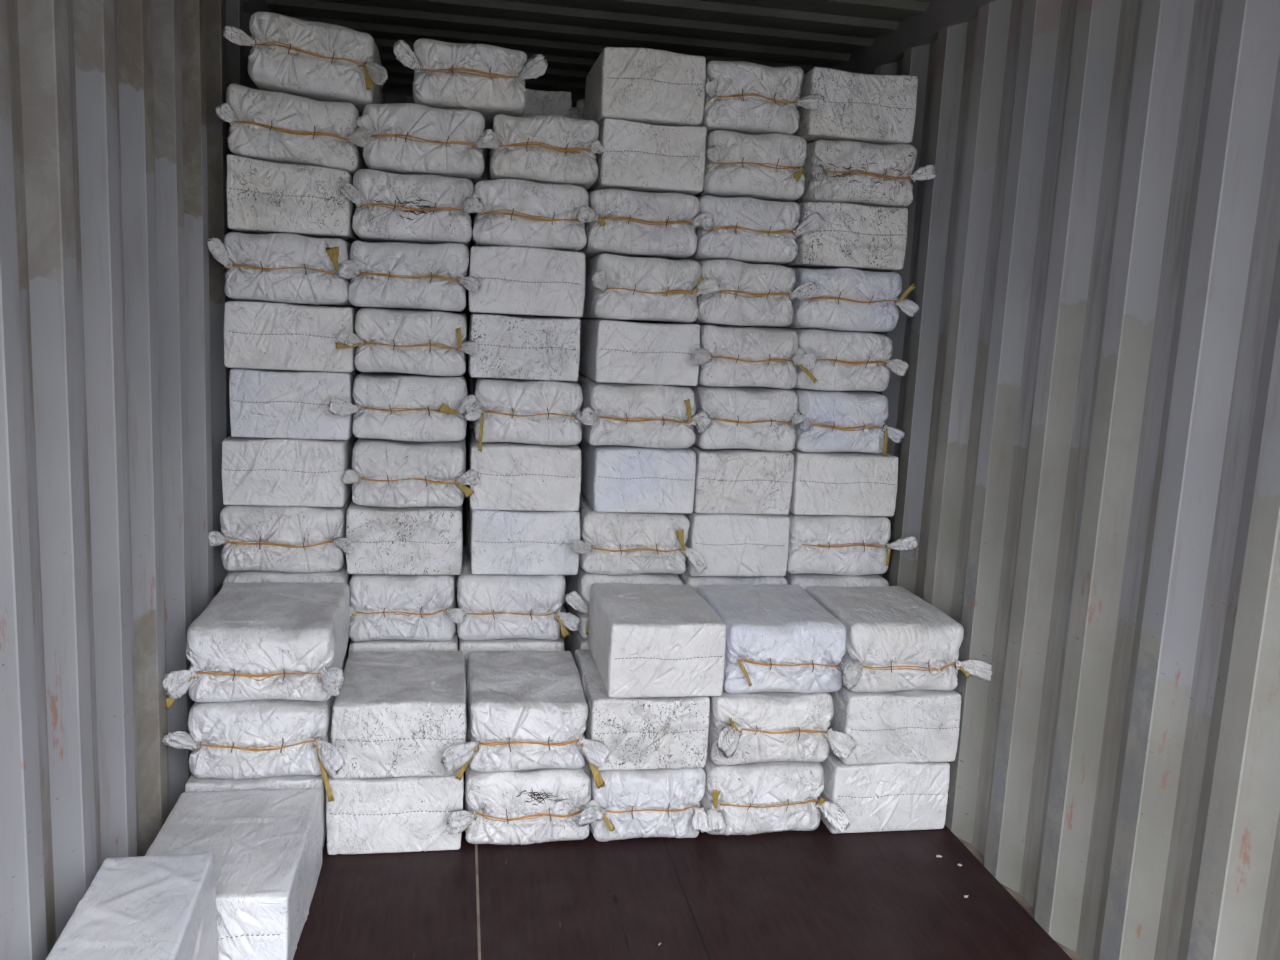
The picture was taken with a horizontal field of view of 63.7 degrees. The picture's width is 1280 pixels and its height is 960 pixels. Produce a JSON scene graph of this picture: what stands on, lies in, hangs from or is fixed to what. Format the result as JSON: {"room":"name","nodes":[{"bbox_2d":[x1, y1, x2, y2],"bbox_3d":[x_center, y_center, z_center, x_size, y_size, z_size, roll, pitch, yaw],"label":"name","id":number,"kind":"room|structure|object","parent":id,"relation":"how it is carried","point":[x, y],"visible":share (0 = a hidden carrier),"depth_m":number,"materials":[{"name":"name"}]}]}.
{"room":"shipping container interior","nodes":[
{"label":"shipping container interior","id":0,"kind":"room"},
{"bbox_2d":[0,0,317,959],"bbox_3d":[-1.243,-0.166,2.550,0.039,2.630,6.386,1,9,-10],"label":"wall","id":1,"kind":"structure","parent":0,"point":[115,401],"depth_m":2.27,"materials":[{"name":"grey metal"}]},
{"bbox_2d":[243,0,274,14],"bbox_3d":[-1.171,-1.514,2.297,0.056,0.125,6.350,1,9,-10],"label":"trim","id":2,"kind":"structure","parent":1,"relation":"attached to","point":[251,7],"depth_m":3.73,"materials":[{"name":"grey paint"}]},
{"bbox_2d":[318,93,738,586],"bbox_3d":[-0.599,-0.705,5.813,2.350,2.750,0.033,1,9,-10],"label":"wall","id":3,"kind":"structure","parent":0,"point":[387,97],"depth_m":5.73,"materials":[{"name":"grey metal"}]},
{"bbox_2d":[265,0,932,107],"bbox_3d":[-0.010,-1.550,2.613,2.422,0.022,6.239,1,9,-10],"label":"ceiling","id":4,"kind":"structure","parent":0,"point":[571,35],"depth_m":4.03,"materials":[{"name":"grey paint"}]},
{"bbox_2d":[293,587,1071,959],"bbox_3d":[-0.124,1.149,2.919,2.350,0.030,6.350,1,9,-10],"label":"floor","id":5,"kind":"structure","parent":0,"point":[819,893],"depth_m":2.83,"materials":[{"name":"brown wood"}]},
{"bbox_2d":[46,853,218,959],"bbox_3d":[-0.998,1.041,2.006,0.244,0.378,0.564,1,9,-12],"label":"bale","id":6,"kind":"object","parent":5,"relation":"on","point":[140,907],"visible":1,"depth_m":2.05,"materials":[{"name":"white fabric"}]},
{"bbox_2d":[145,788,323,959],"bbox_3d":[-1.038,1.013,2.614,0.391,0.242,0.539,1,9,-9],"label":"bale","id":7,"kind":"object","parent":5,"relation":"on","point":[266,846],"visible":0.62,"depth_m":2.55,"materials":[{"name":"white plastic"}]},
{"bbox_2d":[185,771,327,846],"bbox_3d":[-1.136,0.929,3.152,0.387,0.232,0.491,1,9,-10],"label":"bale","id":8,"kind":"object","parent":5,"relation":"on","point":[194,784],"visible":0.14,"depth_m":2.92,"materials":[{"name":"white plastic"}]},
{"bbox_2d":[162,660,343,801],"bbox_3d":[-1.101,0.729,3.077,0.474,0.264,0.576,1,9,-10],"label":"bale","id":9,"kind":"object","parent":8,"relation":"on","point":[248,739],"visible":0.67,"depth_m":2.88,"materials":[{"name":"white plastic"}]},
{"bbox_2d":[163,582,349,708],"bbox_3d":[-1.093,0.478,3.054,0.485,0.236,0.559,1,9,-10],"label":"bale","id":10,"kind":"object","parent":9,"relation":"on","point":[254,640],"visible":1,"depth_m":2.87,"materials":[{"name":"white fabric"}]},
{"bbox_2d":[326,774,463,854],"bbox_3d":[-0.753,0.939,3.215,0.400,0.232,0.490,1,9,-10],"label":"bale","id":11,"kind":"object","parent":5,"relation":"on","point":[389,814],"visible":0.49,"depth_m":2.98,"materials":[{"name":"white fabric"}]},
{"bbox_2d":[331,650,466,778],"bbox_3d":[-0.731,0.707,3.181,0.388,0.235,0.489,1,9,-10],"label":"bale","id":12,"kind":"object","parent":11,"relation":"on","point":[395,714],"visible":0.95,"depth_m":2.97,"materials":[{"name":"white fabric"}]},
{"bbox_2d":[475,844,480,959],"bbox_3d":[-0.452,1.136,2.860,0.007,0.021,6.350,1,9,-10],"label":"trim","id":13,"kind":"structure","parent":5,"relation":"attached to","point":[476,848],"depth_m":2.77,"materials":[{"name":"metal"}]},
{"bbox_2d":[445,736,603,844],"bbox_3d":[-0.391,0.951,3.253,0.460,0.232,0.556,1,9,-13],"label":"bale","id":14,"kind":"object","parent":5,"relation":"on","point":[522,807],"visible":0.65,"depth_m":3.05,"materials":[{"name":"white fabric"}]},
{"bbox_2d":[442,650,609,788],"bbox_3d":[-0.382,0.737,3.212,0.482,0.259,0.575,1,9,-13],"label":"bale","id":15,"kind":"object","parent":14,"relation":"on","point":[526,710],"visible":1,"depth_m":3.04,"materials":[{"name":"white plastic"}]},
{"bbox_2d":[575,768,711,841],"bbox_3d":[-0.034,0.961,3.302,0.434,0.232,0.588,1,9,-10],"label":"bale","id":16,"kind":"object","parent":5,"relation":"on","point":[645,803],"visible":0.56,"depth_m":3.11,"materials":[{"name":"white fabric"}]},
{"bbox_2d":[575,649,709,770],"bbox_3d":[-0.009,0.727,3.315,0.374,0.226,0.490,1,9,-10],"label":"bale","id":17,"kind":"object","parent":16,"relation":"on","point":[648,732],"visible":0.56,"depth_m":3.09,"materials":[{"name":"white fabric"}]},
{"bbox_2d":[588,583,725,697],"bbox_3d":[0.043,0.497,3.289,0.368,0.238,0.500,1,9,-10],"label":"bale","id":18,"kind":"object","parent":17,"relation":"on","point":[646,640],"visible":1,"depth_m":3.08,"materials":[{"name":"white plastic"}]},
{"bbox_2d":[699,752,850,835],"bbox_3d":[0.382,0.968,3.387,0.471,0.232,0.581,1,9,-10],"label":"bale","id":19,"kind":"object","parent":5,"relation":"on","point":[773,796],"visible":0.52,"depth_m":3.19,"materials":[{"name":"white plastic"}]},
{"bbox_2d":[707,687,855,764],"bbox_3d":[0.390,0.740,3.357,0.457,0.226,0.583,1,9,-10],"label":"bale","id":20,"kind":"object","parent":19,"relation":"on","point":[754,727],"visible":0.59,"depth_m":3.15,"materials":[{"name":"white fabric"}]},
{"bbox_2d":[696,584,853,693],"bbox_3d":[0.418,0.508,3.344,0.395,0.237,0.518,1,9,-10],"label":"bale","id":21,"kind":"object","parent":20,"relation":"on","point":[779,638],"visible":0.85,"depth_m":3.14,"materials":[{"name":"white fabric"}]},
{"bbox_2d":[818,747,949,833],"bbox_3d":[0.757,0.971,3.490,0.401,0.232,0.492,1,9,-10],"label":"bale","id":22,"kind":"object","parent":5,"relation":"on","point":[891,796],"visible":0.49,"depth_m":3.26,"materials":[{"name":"white plastic"}]},
{"bbox_2d":[827,685,960,764],"bbox_3d":[0.786,0.746,3.449,0.388,0.226,0.493,1,9,-10],"label":"bale","id":23,"kind":"object","parent":22,"relation":"on","point":[904,726],"visible":0.56,"depth_m":3.22,"materials":[{"name":"white plastic"}]},
{"bbox_2d":[807,586,991,692],"bbox_3d":[0.813,0.524,3.377,0.495,0.234,0.575,1,9,-10],"label":"bale","id":24,"kind":"object","parent":23,"relation":"on","point":[896,640],"visible":0.8,"depth_m":3.20,"materials":[{"name":"white fabric"}]},
{"bbox_3d":[-0.575,0.760,4.417,0.366,0.230,0.505,1,9,-10],"label":"bale","id":25,"kind":"object","parent":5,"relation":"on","visible":0},
{"bbox_3d":[-0.563,0.531,4.380,0.363,0.232,0.502,1,9,-10],"label":"bale","id":26,"kind":"object","parent":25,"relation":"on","visible":0},
{"bbox_2d":[465,527,468,545],"bbox_3d":[-0.552,0.300,4.344,0.365,0.234,0.501,1,9,-10],"label":"bale","id":27,"kind":"object","parent":26,"relation":"on","point":[466,544],"visible":0.05,"depth_m":4.33,"materials":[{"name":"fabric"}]},
{"bbox_2d":[466,467,469,530],"bbox_3d":[-0.541,0.074,4.310,0.366,0.220,0.505,1,9,-10],"label":"bale","id":28,"kind":"object","parent":27,"relation":"on","point":[468,498],"visible":0.1,"depth_m":4.04,"materials":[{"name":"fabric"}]},
{"bbox_2d":[468,421,472,469],"bbox_3d":[-0.529,-0.144,4.275,0.363,0.218,0.502,1,9,-10],"label":"bale","id":29,"kind":"object","parent":28,"relation":"on","point":[470,423],"visible":0.13,"depth_m":4.03,"materials":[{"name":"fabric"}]},
{"bbox_2d":[469,376,473,422],"bbox_3d":[-0.519,-0.360,4.241,0.365,0.216,0.501,1,9,-10],"label":"bale","id":30,"kind":"object","parent":29,"relation":"on","point":[471,378],"visible":0.06,"depth_m":3.97,"materials":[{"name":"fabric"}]},
{"bbox_3d":[-0.508,-0.571,4.210,0.366,0.208,0.505,1,9,-10],"label":"bale","id":31,"kind":"object","parent":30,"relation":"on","visible":0},
{"bbox_3d":[-0.498,-0.781,4.175,0.363,0.214,0.502,1,9,-10],"label":"bale","id":32,"kind":"object","parent":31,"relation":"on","visible":0},
{"bbox_3d":[-0.487,-0.992,4.142,0.365,0.211,0.501,1,9,-10],"label":"bale","id":33,"kind":"object","parent":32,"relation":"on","visible":0},
{"bbox_2d":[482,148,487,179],"bbox_3d":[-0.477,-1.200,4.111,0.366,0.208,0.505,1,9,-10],"label":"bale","id":34,"kind":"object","parent":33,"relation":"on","point":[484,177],"visible":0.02,"depth_m":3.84,"materials":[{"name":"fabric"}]},
{"bbox_2d":[522,88,571,116],"bbox_3d":[-0.466,-1.402,4.074,0.350,0.200,0.516,1,9,-10],"label":"bale","id":35,"kind":"object","parent":34,"relation":"on","point":[538,102],"visible":0.11,"depth_m":3.84,"materials":[{"name":"white plastic"}]},
{"bbox_3d":[-1.229,0.843,3.679,0.366,0.230,0.505,1,9,-10],"label":"bale","id":36,"kind":"object","parent":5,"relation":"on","visible":0},
{"bbox_2d":[344,633,350,667],"bbox_3d":[-1.218,0.614,3.642,0.363,0.232,0.502,1,9,-10],"label":"bale","id":37,"kind":"object","parent":36,"relation":"on","point":[349,639],"visible":0.02,"depth_m":3.65,"materials":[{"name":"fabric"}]},
{"bbox_2d":[223,562,351,585],"bbox_3d":[-1.202,0.385,3.592,0.392,0.234,0.533,1,9,-10],"label":"bale","id":38,"kind":"object","parent":37,"relation":"on","point":[248,576],"visible":0.1,"depth_m":3.36,"materials":[{"name":"white fabric"}]},
{"bbox_2d":[208,493,353,572],"bbox_3d":[-1.181,0.163,3.537,0.469,0.220,0.581,1,9,-10],"label":"bale","id":39,"kind":"object","parent":38,"relation":"on","point":[295,539],"visible":0.83,"depth_m":3.31,"materials":[{"name":"white plastic"}]},
{"bbox_2d":[221,434,357,506],"bbox_3d":[-1.185,-0.061,3.538,0.388,0.218,0.517,1,9,-10],"label":"bale","id":40,"kind":"object","parent":39,"relation":"on","point":[255,471],"visible":0.82,"depth_m":3.30,"materials":[{"name":"white fabric"}]},
{"bbox_2d":[229,368,361,439],"bbox_3d":[-1.153,-0.277,3.506,0.377,0.216,0.521,1,9,-10],"label":"bale","id":41,"kind":"object","parent":40,"relation":"on","point":[264,403],"visible":0.77,"depth_m":3.27,"materials":[{"name":"white fabric"}]},
{"bbox_2d":[223,301,361,371],"bbox_3d":[-1.147,-0.488,3.473,0.394,0.208,0.520,1,9,-10],"label":"bale","id":42,"kind":"object","parent":41,"relation":"on","point":[257,335],"visible":0.92,"depth_m":3.23,"materials":[{"name":"white fabric"}]},
{"bbox_2d":[206,232,359,305],"bbox_3d":[-1.136,-0.692,3.398,0.460,0.214,0.606,1,9,-10],"label":"bale","id":43,"kind":"object","parent":42,"relation":"on","point":[273,267],"visible":0.95,"depth_m":3.18,"materials":[{"name":"white fabric"}]},
{"bbox_2d":[226,154,360,243],"bbox_3d":[-1.123,-0.914,3.397,0.370,0.223,0.518,1,9,-10],"label":"bale","id":44,"kind":"object","parent":43,"relation":"on","point":[264,197],"visible":0.91,"depth_m":3.16,"materials":[{"name":"white plastic"}]},
{"bbox_2d":[216,83,370,176],"bbox_3d":[-1.073,-1.114,3.357,0.474,0.236,0.597,1,9,-10],"label":"bale","id":45,"kind":"object","parent":44,"relation":"on","point":[270,126],"visible":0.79,"depth_m":3.13,"materials":[{"name":"white plastic"}]},
{"bbox_2d":[223,11,387,115],"bbox_3d":[-1.026,-1.317,3.312,0.477,0.244,0.598,1,9,-10],"label":"bale","id":46,"kind":"object","parent":45,"relation":"on","point":[319,61],"visible":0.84,"depth_m":3.10,"materials":[{"name":"white fabric"}]},
{"bbox_3d":[-0.852,0.851,3.747,0.366,0.230,0.505,1,9,-10],"label":"bale","id":47,"kind":"object","parent":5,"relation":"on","visible":0},
{"bbox_2d":[349,605,457,652],"bbox_3d":[-0.840,0.622,3.709,0.363,0.232,0.502,1,9,-10],"label":"bale","id":48,"kind":"object","parent":47,"relation":"on","point":[389,645],"visible":0.15,"depth_m":3.46,"materials":[{"name":"white fabric"}]},
{"bbox_2d":[348,574,465,641],"bbox_3d":[-0.811,0.396,3.648,0.413,0.234,0.570,1,9,-10],"label":"bale","id":49,"kind":"object","parent":48,"relation":"on","point":[382,606],"visible":0.77,"depth_m":3.42,"materials":[{"name":"white fabric"}]},
{"bbox_2d":[346,501,462,574],"bbox_3d":[-0.817,0.167,3.629,0.382,0.220,0.514,1,9,-10],"label":"bale","id":50,"kind":"object","parent":49,"relation":"on","point":[385,540],"visible":0.83,"depth_m":3.39,"materials":[{"name":"white plastic"}]},
{"bbox_2d":[341,438,479,507],"bbox_3d":[-0.780,-0.046,3.568,0.438,0.218,0.585,1,9,-10],"label":"bale","id":51,"kind":"object","parent":50,"relation":"on","point":[385,473],"visible":0.91,"depth_m":3.35,"materials":[{"name":"white fabric"}]},
{"bbox_2d":[327,372,479,441],"bbox_3d":[-0.795,-0.262,3.527,0.476,0.216,0.608,1,9,-10],"label":"bale","id":52,"kind":"object","parent":51,"relation":"on","point":[388,405],"visible":0.93,"depth_m":3.32,"materials":[{"name":"white fabric"}]},
{"bbox_2d":[335,307,478,375],"bbox_3d":[-0.787,-0.475,3.508,0.466,0.208,0.601,1,9,-10],"label":"bale","id":53,"kind":"object","parent":52,"relation":"on","point":[421,342],"visible":1,"depth_m":3.29,"materials":[{"name":"white fabric"}]},
{"bbox_2d":[339,241,481,310],"bbox_3d":[-0.748,-0.685,3.480,0.438,0.214,0.577,2,9,-8],"label":"bale","id":54,"kind":"object","parent":53,"relation":"on","point":[402,275],"visible":0.97,"depth_m":3.26,"materials":[{"name":"white plastic"}]},
{"bbox_2d":[340,169,482,248],"bbox_3d":[-0.750,-0.896,3.440,0.433,0.210,0.577,1,9,-10],"label":"bale","id":55,"kind":"object","parent":54,"relation":"on","point":[391,207],"visible":0.88,"depth_m":3.23,"materials":[{"name":"white plastic"}]},
{"bbox_2d":[357,103,499,186],"bbox_3d":[-0.683,-1.103,3.424,0.432,0.208,0.574,2,9,-8],"label":"bale","id":56,"kind":"object","parent":55,"relation":"on","point":[407,138],"visible":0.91,"depth_m":3.20,"materials":[{"name":"white plastic"}]},
{"bbox_2d":[393,38,547,131],"bbox_3d":[-0.571,-1.304,3.415,0.483,0.200,0.614,1,9,-10],"label":"bale","id":57,"kind":"object","parent":56,"relation":"on","point":[486,79],"visible":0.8,"depth_m":3.21,"materials":[{"name":"white plastic"}]},
{"bbox_3d":[-0.494,0.859,3.810,0.366,0.230,0.505,1,9,-10],"label":"bale","id":58,"kind":"object","parent":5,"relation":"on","visible":0},
{"bbox_2d":[458,633,563,696],"bbox_3d":[-0.482,0.630,3.773,0.363,0.232,0.502,1,9,-10],"label":"bale","id":59,"kind":"object","parent":58,"relation":"on","point":[511,644],"visible":0.18,"depth_m":3.52,"materials":[{"name":"white fabric"}]},
{"bbox_2d":[455,546,580,640],"bbox_3d":[-0.446,0.406,3.703,0.436,0.234,0.596,1,9,-10],"label":"bale","id":60,"kind":"object","parent":59,"relation":"on","point":[495,606],"visible":0.78,"depth_m":3.48,"materials":[{"name":"white fabric"}]},
{"bbox_2d":[468,499,580,574],"bbox_3d":[-0.427,0.175,3.703,0.373,0.220,0.522,1,9,-10],"label":"bale","id":61,"kind":"object","parent":60,"relation":"on","point":[500,542],"visible":0.79,"depth_m":3.46,"materials":[{"name":"white plastic"}]},
{"bbox_2d":[469,429,580,510],"bbox_3d":[-0.419,-0.043,3.667,0.372,0.218,0.512,1,9,-10],"label":"bale","id":62,"kind":"object","parent":61,"relation":"on","point":[513,476],"visible":0.8,"depth_m":3.43,"materials":[{"name":"white plastic"}]},
{"bbox_2d":[464,377,594,451],"bbox_3d":[-0.405,-0.245,3.611,0.428,0.237,0.573,1,9,-10],"label":"bale","id":63,"kind":"object","parent":62,"relation":"on","point":[538,412],"visible":0.9,"depth_m":3.39,"materials":[{"name":"white fabric"}]},
{"bbox_2d":[468,313,580,380],"bbox_3d":[-0.413,-0.472,3.604,0.378,0.208,0.519,1,9,-10],"label":"bale","id":64,"kind":"object","parent":63,"relation":"on","point":[511,346],"visible":0.99,"depth_m":3.37,"materials":[{"name":"white fabric"}]},
{"bbox_2d":[468,246,585,317],"bbox_3d":[-0.403,-0.681,3.568,0.377,0.214,0.516,1,9,-10],"label":"bale","id":65,"kind":"object","parent":64,"relation":"on","point":[514,280],"visible":0.97,"depth_m":3.33,"materials":[{"name":"white plastic"}]},
{"bbox_2d":[468,179,588,251],"bbox_3d":[-0.392,-0.888,3.504,0.388,0.210,0.562,1,9,-10],"label":"bale","id":66,"kind":"object","parent":65,"relation":"on","point":[514,212],"visible":0.85,"depth_m":3.29,"materials":[{"name":"white fabric"}]},
{"bbox_2d":[482,114,604,189],"bbox_3d":[-0.352,-1.097,3.488,0.399,0.208,0.574,1,9,-10],"label":"bale","id":67,"kind":"object","parent":66,"relation":"on","point":[544,149],"visible":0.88,"depth_m":3.27,"materials":[{"name":"white fabric"}]},
{"bbox_3d":[-0.089,0.868,3.882,0.366,0.230,0.505,1,9,-10],"label":"bale","id":68,"kind":"object","parent":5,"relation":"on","visible":0},
{"bbox_2d":[565,606,588,660],"bbox_3d":[-0.077,0.639,3.845,0.363,0.232,0.502,1,9,-10],"label":"bale","id":69,"kind":"object","parent":68,"relation":"on","point":[574,641],"visible":0.06,"depth_m":3.72,"materials":[{"name":"white fabric"}]},
{"bbox_2d":[565,565,682,638],"bbox_3d":[-0.088,0.412,3.778,0.436,0.234,0.569,1,9,-10],"label":"bale","id":70,"kind":"object","parent":69,"relation":"on","point":[578,586],"visible":0.28,"depth_m":3.55,"materials":[{"name":"white plastic"}]},
{"bbox_2d":[570,490,706,574],"bbox_3d":[-0.055,0.190,3.725,0.481,0.220,0.605,1,9,-10],"label":"bale","id":71,"kind":"object","parent":70,"relation":"on","point":[610,543],"visible":0.82,"depth_m":3.52,"materials":[{"name":"white plastic"}]},
{"bbox_2d":[579,437,695,512],"bbox_3d":[-0.022,-0.034,3.734,0.354,0.218,0.519,1,9,-10],"label":"bale","id":72,"kind":"object","parent":71,"relation":"on","point":[614,478],"visible":0.91,"depth_m":3.50,"materials":[{"name":"white plastic"}]},
{"bbox_2d":[578,376,710,448],"bbox_3d":[-0.020,-0.246,3.676,0.449,0.216,0.580,1,9,-10],"label":"bale","id":73,"kind":"object","parent":72,"relation":"on","point":[626,414],"visible":0.94,"depth_m":3.46,"materials":[{"name":"white fabric"}]},
{"bbox_2d":[579,318,699,385],"bbox_3d":[-0.014,-0.461,3.665,0.357,0.208,0.514,1,9,-10],"label":"bale","id":74,"kind":"object","parent":73,"relation":"on","point":[611,351],"visible":0.99,"depth_m":3.43,"materials":[{"name":"white fabric"}]},
{"bbox_2d":[583,253,720,322],"bbox_3d":[0.018,-0.667,3.607,0.444,0.214,0.602,1,9,-10],"label":"bale","id":75,"kind":"object","parent":74,"relation":"on","point":[620,287],"visible":0.98,"depth_m":3.39,"materials":[{"name":"white plastic"}]},
{"bbox_2d":[578,189,713,259],"bbox_3d":[-0.039,-0.880,3.571,0.448,0.209,0.576,1,9,-13],"label":"bale","id":76,"kind":"object","parent":75,"relation":"on","point":[622,222],"visible":0.84,"depth_m":3.36,"materials":[{"name":"white plastic"}]},
{"bbox_2d":[587,118,706,195],"bbox_3d":[0.005,-1.092,3.574,0.350,0.208,0.513,1,9,-10],"label":"bale","id":77,"kind":"object","parent":76,"relation":"on","point":[636,156],"visible":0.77,"depth_m":3.33,"materials":[{"name":"white plastic"}]},
{"bbox_2d":[584,47,705,125],"bbox_3d":[0.003,-1.300,3.521,0.344,0.216,0.519,1,9,-10],"label":"bale","id":78,"kind":"object","parent":77,"relation":"on","point":[641,85],"visible":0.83,"depth_m":3.28,"materials":[{"name":"white fabric"}]},
{"bbox_3d":[0.278,0.876,3.948,0.366,0.230,0.505,1,9,-10],"label":"bale","id":79,"kind":"object","parent":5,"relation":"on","visible":0},
{"bbox_3d":[0.290,0.647,3.911,0.363,0.232,0.502,1,9,-10],"label":"bale","id":80,"kind":"object","parent":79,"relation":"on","visible":0},
{"bbox_2d":[678,570,787,590],"bbox_3d":[0.306,0.419,3.858,0.376,0.234,0.534,1,9,-10],"label":"bale","id":81,"kind":"object","parent":80,"relation":"on","point":[694,581],"visible":0.09,"depth_m":3.64,"materials":[{"name":"white plastic"}]},
{"bbox_2d":[684,510,789,576],"bbox_3d":[0.311,0.192,3.832,0.358,0.220,0.514,1,9,-10],"label":"bale","id":82,"kind":"object","parent":81,"relation":"on","point":[729,544],"visible":0.74,"depth_m":3.59,"materials":[{"name":"white fabric"}]},
{"bbox_2d":[689,444,793,514],"bbox_3d":[0.324,-0.027,3.802,0.349,0.218,0.518,1,9,-10],"label":"bale","id":83,"kind":"object","parent":82,"relation":"on","point":[727,481],"visible":0.72,"depth_m":3.56,"materials":[{"name":"white plastic"}]},
{"bbox_2d":[687,384,805,451],"bbox_3d":[0.327,-0.240,3.748,0.402,0.216,0.577,1,9,-10],"label":"bale","id":84,"kind":"object","parent":83,"relation":"on","point":[756,418],"visible":0.73,"depth_m":3.53,"materials":[{"name":"white plastic"}]},
{"bbox_2d":[680,323,816,388],"bbox_3d":[0.338,-0.449,3.698,0.453,0.208,0.594,1,9,-10],"label":"bale","id":85,"kind":"object","parent":84,"relation":"on","point":[727,355],"visible":0.85,"depth_m":3.48,"materials":[{"name":"white fabric"}]},
{"bbox_2d":[691,259,818,326],"bbox_3d":[0.356,-0.659,3.667,0.381,0.214,0.581,1,9,-10],"label":"bale","id":86,"kind":"object","parent":85,"relation":"on","point":[762,295],"visible":0.81,"depth_m":3.45,"materials":[{"name":"white fabric"}]},
{"bbox_2d":[685,195,824,264],"bbox_3d":[0.362,-0.870,3.631,0.418,0.210,0.594,1,9,-10],"label":"bale","id":87,"kind":"object","parent":86,"relation":"on","point":[749,230],"visible":0.76,"depth_m":3.42,"materials":[{"name":"white plastic"}]},
{"bbox_2d":[694,130,806,201],"bbox_3d":[0.347,-1.081,3.612,0.362,0.208,0.556,1,9,-10],"label":"bale","id":88,"kind":"object","parent":87,"relation":"on","point":[767,167],"visible":0.73,"depth_m":3.39,"materials":[{"name":"white fabric"}]},
{"bbox_2d":[699,61,824,134],"bbox_3d":[0.364,-1.290,3.572,0.409,0.216,0.585,1,9,-10],"label":"bale","id":89,"kind":"object","parent":88,"relation":"on","point":[744,97],"visible":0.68,"depth_m":3.35,"materials":[{"name":"white plastic"}]},
{"bbox_3d":[0.657,0.884,4.015,0.366,0.230,0.505,1,9,-10],"label":"bale","id":90,"kind":"object","parent":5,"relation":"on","visible":0},
{"bbox_3d":[0.669,0.655,3.978,0.363,0.232,0.502,1,9,-10],"label":"bale","id":91,"kind":"object","parent":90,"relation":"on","visible":0},
{"bbox_2d":[784,571,888,591],"bbox_3d":[0.682,0.426,3.930,0.383,0.234,0.533,1,9,-10],"label":"bale","id":92,"kind":"object","parent":91,"relation":"on","point":[805,580],"visible":0.09,"depth_m":3.69,"materials":[{"name":"white fabric"}]},
{"bbox_2d":[786,511,917,575],"bbox_3d":[0.711,0.206,3.869,0.439,0.220,0.595,1,9,-10],"label":"bale","id":93,"kind":"object","parent":92,"relation":"on","point":[819,544],"visible":0.73,"depth_m":3.65,"materials":[{"name":"white plastic"}]},
{"bbox_2d":[788,449,897,515],"bbox_3d":[0.690,-0.019,3.869,0.389,0.218,0.514,1,9,-10],"label":"bale","id":94,"kind":"object","parent":93,"relation":"on","point":[824,483],"visible":0.72,"depth_m":3.63,"materials":[{"name":"white plastic"}]},
{"bbox_2d":[791,388,904,456],"bbox_3d":[0.694,-0.232,3.814,0.392,0.217,0.578,1,9,-10],"label":"bale","id":95,"kind":"object","parent":94,"relation":"on","point":[835,421],"visible":0.71,"depth_m":3.59,"materials":[{"name":"white plastic"}]},
{"bbox_2d":[774,327,908,390],"bbox_3d":[0.661,-0.444,3.768,0.440,0.208,0.591,1,9,-10],"label":"bale","id":96,"kind":"object","parent":95,"relation":"on","point":[846,360],"visible":0.76,"depth_m":3.55,"materials":[{"name":"white fabric"}]},
{"bbox_2d":[782,267,918,331],"bbox_3d":[0.702,-0.654,3.744,0.429,0.214,0.567,2,9,-8],"label":"bale","id":97,"kind":"object","parent":96,"relation":"on","point":[846,299],"visible":0.79,"depth_m":3.52,"materials":[{"name":"white fabric"}]},
{"bbox_2d":[780,202,907,271],"bbox_3d":[0.690,-0.868,3.725,0.375,0.210,0.519,1,9,-10],"label":"bale","id":98,"kind":"object","parent":97,"relation":"on","point":[855,236],"visible":0.65,"depth_m":3.49,"materials":[{"name":"white fabric"}]},
{"bbox_2d":[792,139,936,207],"bbox_3d":[0.740,-1.071,3.675,0.429,0.208,0.576,2,9,-8],"label":"bale","id":99,"kind":"object","parent":98,"relation":"on","point":[844,171],"visible":0.8,"depth_m":3.45,"materials":[{"name":"white fabric"}]},
{"bbox_2d":[792,67,917,144],"bbox_3d":[0.707,-1.288,3.666,0.382,0.216,0.519,1,9,-10],"label":"bale","id":100,"kind":"object","parent":99,"relation":"on","point":[867,108],"visible":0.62,"depth_m":3.43,"materials":[{"name":"white plastic"}]},
{"bbox_2d":[739,0,1279,959],"bbox_3d":[1.105,-0.118,2.988,0.039,2.630,6.347,1,9,-10],"label":"wall","id":101,"kind":"structure","parent":0,"point":[1086,405],"depth_m":2.59,"materials":[{"name":"grey metal"}]},
{"bbox_2d":[831,0,996,74],"bbox_3d":[1.186,-1.462,2.717,0.056,0.125,6.350,1,9,-10],"label":"trim","id":102,"kind":"structure","parent":101,"relation":"attached to","point":[913,31],"depth_m":3.71,"materials":[{"name":"grey paint"}]},
{"bbox_2d":[956,836,1082,959],"bbox_3d":[1.052,1.234,3.138,0.044,0.132,6.350,1,9,-10],"label":"trim","id":103,"kind":"structure","parent":101,"relation":"attached to","point":[1073,955],"depth_m":2.94,"materials":[{"name":"metal"}]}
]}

